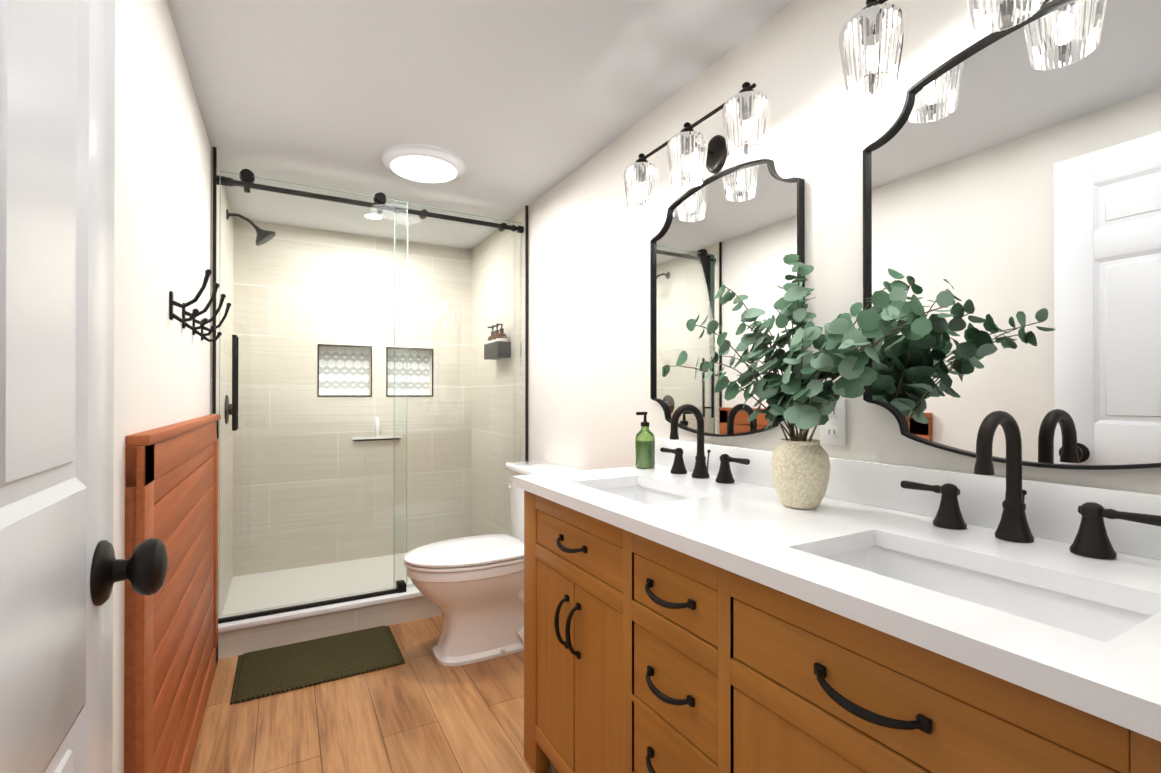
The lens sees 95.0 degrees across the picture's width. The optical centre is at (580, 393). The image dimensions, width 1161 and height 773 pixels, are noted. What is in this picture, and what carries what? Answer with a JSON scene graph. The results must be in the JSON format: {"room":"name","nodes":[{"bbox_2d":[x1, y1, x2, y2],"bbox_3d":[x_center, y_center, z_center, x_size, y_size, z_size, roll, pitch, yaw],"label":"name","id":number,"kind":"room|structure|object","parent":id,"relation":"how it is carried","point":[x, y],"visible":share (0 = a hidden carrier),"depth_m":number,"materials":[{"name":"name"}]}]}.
{"room":"bathroom","nodes":[
{"label":"bathroom","id":0,"kind":"room"},
{"bbox_2d":[112,0,210,772],"bbox_3d":[-0.968,0.039,1.036,0.120,2.216,2.812,0,0,-29],"label":"wall","id":1,"kind":"structure","parent":0,"point":[162,229],"depth_m":1.30,"materials":[{"name":"white paint"}]},
{"bbox_2d":[0,0,167,772],"bbox_3d":[-0.422,0.121,0.344,0.143,2.023,0.802,0,0,-29],"label":"door leaf","id":2,"kind":"structure","parent":1,"relation":"in","point":[63,569],"depth_m":0.52,"materials":[{"name":"white paint"}]},
{"bbox_2d":[124,414,220,772],"bbox_3d":[-1.240,0.619,1.689,0.040,1.062,1.378,0,0,-29],"label":"shutter door","id":3,"kind":"structure","parent":1,"relation":"attached to","point":[171,624],"depth_m":1.40,"materials":[{"name":"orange wood"}]},
{"bbox_2d":[169,269,216,328],"bbox_3d":[-1.108,-0.279,1.515,0.097,0.158,0.022,0,0,-29],"label":"hook","id":4,"kind":"object","parent":1,"relation":"attached to","point":[194,314],"depth_m":1.53,"materials":[{"name":"black metal"}]},
{"bbox_2d":[182,283,223,335],"bbox_3d":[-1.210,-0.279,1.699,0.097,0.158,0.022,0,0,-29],"label":"hook","id":5,"kind":"object","parent":1,"relation":"attached to","point":[194,330],"depth_m":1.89,"materials":[{"name":"black metal"}]},
{"bbox_2d":[193,294,229,340],"bbox_3d":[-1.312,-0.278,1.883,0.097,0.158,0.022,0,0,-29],"label":"hook","id":6,"kind":"object","parent":1,"relation":"attached to","point":[228,304],"depth_m":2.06,"materials":[{"name":"black metal"}]},
{"bbox_2d":[210,147,233,615],"bbox_3d":[-1.951,0.047,2.819,0.130,2.216,1.260,0,0,-29],"label":"wall tiles","id":7,"kind":"structure","parent":1,"relation":"attached to","point":[225,362],"depth_m":2.72,"materials":[{"name":"beige tile"}]},
{"bbox_2d":[225,209,275,423],"bbox_3d":[-1.769,-0.405,2.860,0.226,1.136,0.164,0,0,-29],"label":"shower head","id":8,"kind":"object","parent":7,"relation":"attached to","point":[261,238],"depth_m":2.85},
{"bbox_2d":[212,147,527,460],"bbox_3d":[-0.943,0.046,2.651,1.472,2.216,0.012,0,0,-29],"label":"trim","id":9,"kind":"structure","parent":1,"relation":"attached to","point":[214,300],"depth_m":2.30,"materials":[{"name":"black metal"}]},
{"bbox_2d":[233,218,471,576],"bbox_3d":[-1.492,0.050,3.643,1.470,2.216,0.204,0,0,-29],"label":"wall tile","id":10,"kind":"structure","parent":0,"point":[326,371],"depth_m":3.51,"materials":[{"name":"tile"}]},
{"bbox_2d":[352,417,400,440],"bbox_3d":[-1.369,0.236,3.585,0.310,0.160,0.021,0,0,-29],"label":"squeegee","id":11,"kind":"object","parent":10,"relation":"hanging from","point":[377,434],"depth_m":3.58,"materials":[{"name":"white plastic"}]},
{"bbox_2d":[189,615,557,772],"bbox_3d":[-0.263,1.198,1.326,3.400,0.100,5.900,0,0,-29],"label":"floor","id":12,"kind":"structure","parent":0,"point":[421,710],"depth_m":1.87,"materials":[{"name":"laminate"}]},
{"bbox_2d":[222,553,412,614],"bbox_3d":[-1.224,1.129,3.154,1.470,0.055,0.910,0,0,-29],"label":"floor","id":13,"kind":"structure","parent":12,"relation":"on","point":[249,591],"depth_m":3.10,"materials":[{"name":"white tile"}]},
{"bbox_2d":[230,625,404,704],"bbox_3d":[-1.121,1.146,2.297,0.626,0.012,0.420,0,0,-29],"label":"mat","id":14,"kind":"object","parent":12,"relation":"on","point":[275,670],"visible":0.96,"depth_m":2.25,"materials":[{"name":"green fabric"}]},
{"bbox_2d":[218,584,441,658],"bbox_3d":[-0.975,1.083,2.704,1.470,0.143,0.144,0,0,-29],"label":"shower curb","id":15,"kind":"structure","parent":12,"relation":"on","point":[239,637],"depth_m":2.50,"materials":[{"name":"stone"}]},
{"bbox_2d":[217,169,523,623],"bbox_3d":[-0.966,-0.001,2.692,1.468,2.022,0.110,0,0,-29],"label":"shower door","id":16,"kind":"structure","parent":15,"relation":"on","point":[247,178],"depth_m":2.60,"materials":[{"name":"clear glass"}]},
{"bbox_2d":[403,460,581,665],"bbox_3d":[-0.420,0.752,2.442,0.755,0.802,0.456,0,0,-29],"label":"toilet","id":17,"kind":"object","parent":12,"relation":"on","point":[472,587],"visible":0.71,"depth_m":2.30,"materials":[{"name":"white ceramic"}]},
{"bbox_2d":[513,482,1160,772],"bbox_3d":[0.392,0.719,1.177,0.574,0.858,1.440,0,0,-29],"label":"bathroom vanity","id":18,"kind":"object","parent":12,"relation":"on","point":[866,617],"depth_m":0.88,"materials":[{"name":"brown"}]},
{"bbox_2d":[513,466,1160,725],"bbox_3d":[0.395,0.275,1.180,0.573,0.030,1.480,0,0,-29],"label":"countertop","id":19,"kind":"structure","parent":18,"relation":"on","point":[747,524],"depth_m":0.81,"materials":[{"name":"white stone"}]},
{"bbox_2d":[635,412,654,468],"bbox_3d":[0.226,0.163,1.870,0.070,0.197,0.068,0,0,-29],"label":"soap bottle","id":20,"kind":"object","parent":19,"relation":"on","point":[644,454],"visible":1,"depth_m":1.85,"materials":[{"name":"green glass"}]},
{"bbox_2d":[589,478,704,501],"bbox_3d":[0.169,0.358,1.472,0.290,0.158,0.430,0,0,-29],"label":"sink","id":21,"kind":"object","parent":19,"relation":"in","point":[643,491],"depth_m":1.64,"materials":[{"name":"white ceramic"}]},
{"bbox_2d":[660,404,749,482],"bbox_3d":[0.340,0.146,1.638,0.158,0.228,0.390,0,0,-29],"label":"faucet","id":22,"kind":"object","parent":19,"relation":"on","point":[724,475],"visible":1,"depth_m":1.64,"materials":[{"name":"brown metal"}]},
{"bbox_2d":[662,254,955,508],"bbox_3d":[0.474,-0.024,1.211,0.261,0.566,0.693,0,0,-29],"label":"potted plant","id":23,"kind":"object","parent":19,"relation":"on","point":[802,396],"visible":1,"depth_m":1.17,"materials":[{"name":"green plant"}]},
{"bbox_2d":[813,538,1156,637],"bbox_3d":[0.552,0.355,0.782,0.290,0.158,0.448,0,0,-29],"label":"sink","id":24,"kind":"object","parent":19,"relation":"in","point":[1099,612],"depth_m":0.84,"materials":[{"name":"white ceramic"}]},
{"bbox_2d":[901,410,1160,558],"bbox_3d":[0.735,0.144,0.925,0.158,0.228,0.390,0,0,-29],"label":"faucet","id":25,"kind":"object","parent":19,"relation":"on","point":[1091,540],"visible":1,"depth_m":0.92,"materials":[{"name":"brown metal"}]},
{"bbox_2d":[167,0,793,249],"bbox_3d":[-0.263,-1.117,1.336,3.400,0.100,5.900,0,0,-29],"label":"ceiling","id":26,"kind":"structure","parent":0,"point":[516,106],"depth_m":1.85,"materials":[{"name":"white paint"}]},
{"bbox_2d":[362,212,384,219],"bbox_3d":[-1.231,-1.055,3.165,0.124,0.009,0.124,0,0,-29],"label":"recessed light","id":27,"kind":"object","parent":26,"relation":"in","point":[371,215],"depth_m":3.15,"materials":[{"name":"white paint"}]},
{"bbox_2d":[382,144,464,183],"bbox_3d":[-0.720,-1.040,2.454,0.370,0.044,0.370,0,0,-29],"label":"ceiling light","id":28,"kind":"object","parent":26,"relation":"attached to","point":[425,164],"visible":0.98,"depth_m":2.38,"materials":[{"name":"white paint"}]},
{"bbox_2d":[529,0,1160,493],"bbox_3d":[0.440,0.043,1.817,0.120,2.216,2.812,0,0,-29],"label":"wall","id":29,"kind":"structure","parent":0,"point":[591,234],"depth_m":1.66,"materials":[{"name":"white paint"}]},
{"bbox_2d":[471,207,528,535],"bbox_3d":[-0.551,0.050,3.595,0.130,2.216,1.260,0,0,-29],"label":"wall tiles","id":30,"kind":"structure","parent":29,"relation":"attached to","point":[485,383],"depth_m":3.43,"materials":[{"name":"beige tile"}]},
{"bbox_2d":[484,323,510,359],"bbox_3d":[-0.520,-0.322,3.317,0.084,0.206,0.250,0,0,-29],"label":"rack","id":31,"kind":"object","parent":30,"relation":"attached to","point":[496,353],"depth_m":3.23,"materials":[{"name":"black"}]},
{"bbox_2d":[623,82,770,211],"bbox_3d":[0.355,-0.741,1.654,0.186,0.187,0.606,0,0,-29],"label":"sconce","id":32,"kind":"object","parent":29,"relation":"attached to","point":[746,100],"visible":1,"depth_m":1.60,"materials":[{"name":"clear glass"}]},
{"bbox_2d":[650,159,804,436],"bbox_3d":[0.427,-0.278,1.692,0.022,0.826,0.653,0,0,-29],"label":"mirror","id":33,"kind":"object","parent":29,"relation":"attached to","point":[739,229],"visible":0.75,"depth_m":1.68,"materials":[{"name":"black mirror"}]},
{"bbox_2d":[820,399,845,445],"bbox_3d":[0.633,0.071,1.335,0.008,0.115,0.070,0,0,-29],"label":"electrical outlet","id":34,"kind":"object","parent":29,"relation":"attached to","point":[833,430],"visible":0.62,"depth_m":1.32,"materials":[{"name":"white plastic"}]},
{"bbox_2d":[839,0,906,97],"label":"sconce","id":35,"kind":"object","parent":29,"relation":"attached to","point":[866,24],"depth_m":1.10,"materials":[{"name":"clear glass"}]},
{"bbox_2d":[655,438,1160,557],"bbox_3d":[0.636,0.210,1.314,0.020,0.100,1.480,0,0,-29],"label":"backsplash","id":36,"kind":"structure","parent":29,"relation":"attached to","point":[1051,511],"depth_m":1.05,"materials":[{"name":"white stone"}]},
{"bbox_2d":[967,0,1048,32],"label":"sconce","id":37,"kind":"object","parent":29,"relation":"attached to","point":[1006,9],"depth_m":0.95,"materials":[{"name":"clear glass"}]},
{"bbox_2d":[863,0,1160,469],"bbox_3d":[0.829,-0.281,0.966,0.022,0.826,0.653,0,0,-29],"label":"mirror","id":38,"kind":"object","parent":29,"relation":"attached to","point":[1012,190],"visible":0.92,"depth_m":0.97,"materials":[{"name":"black mirror"}]}
]}

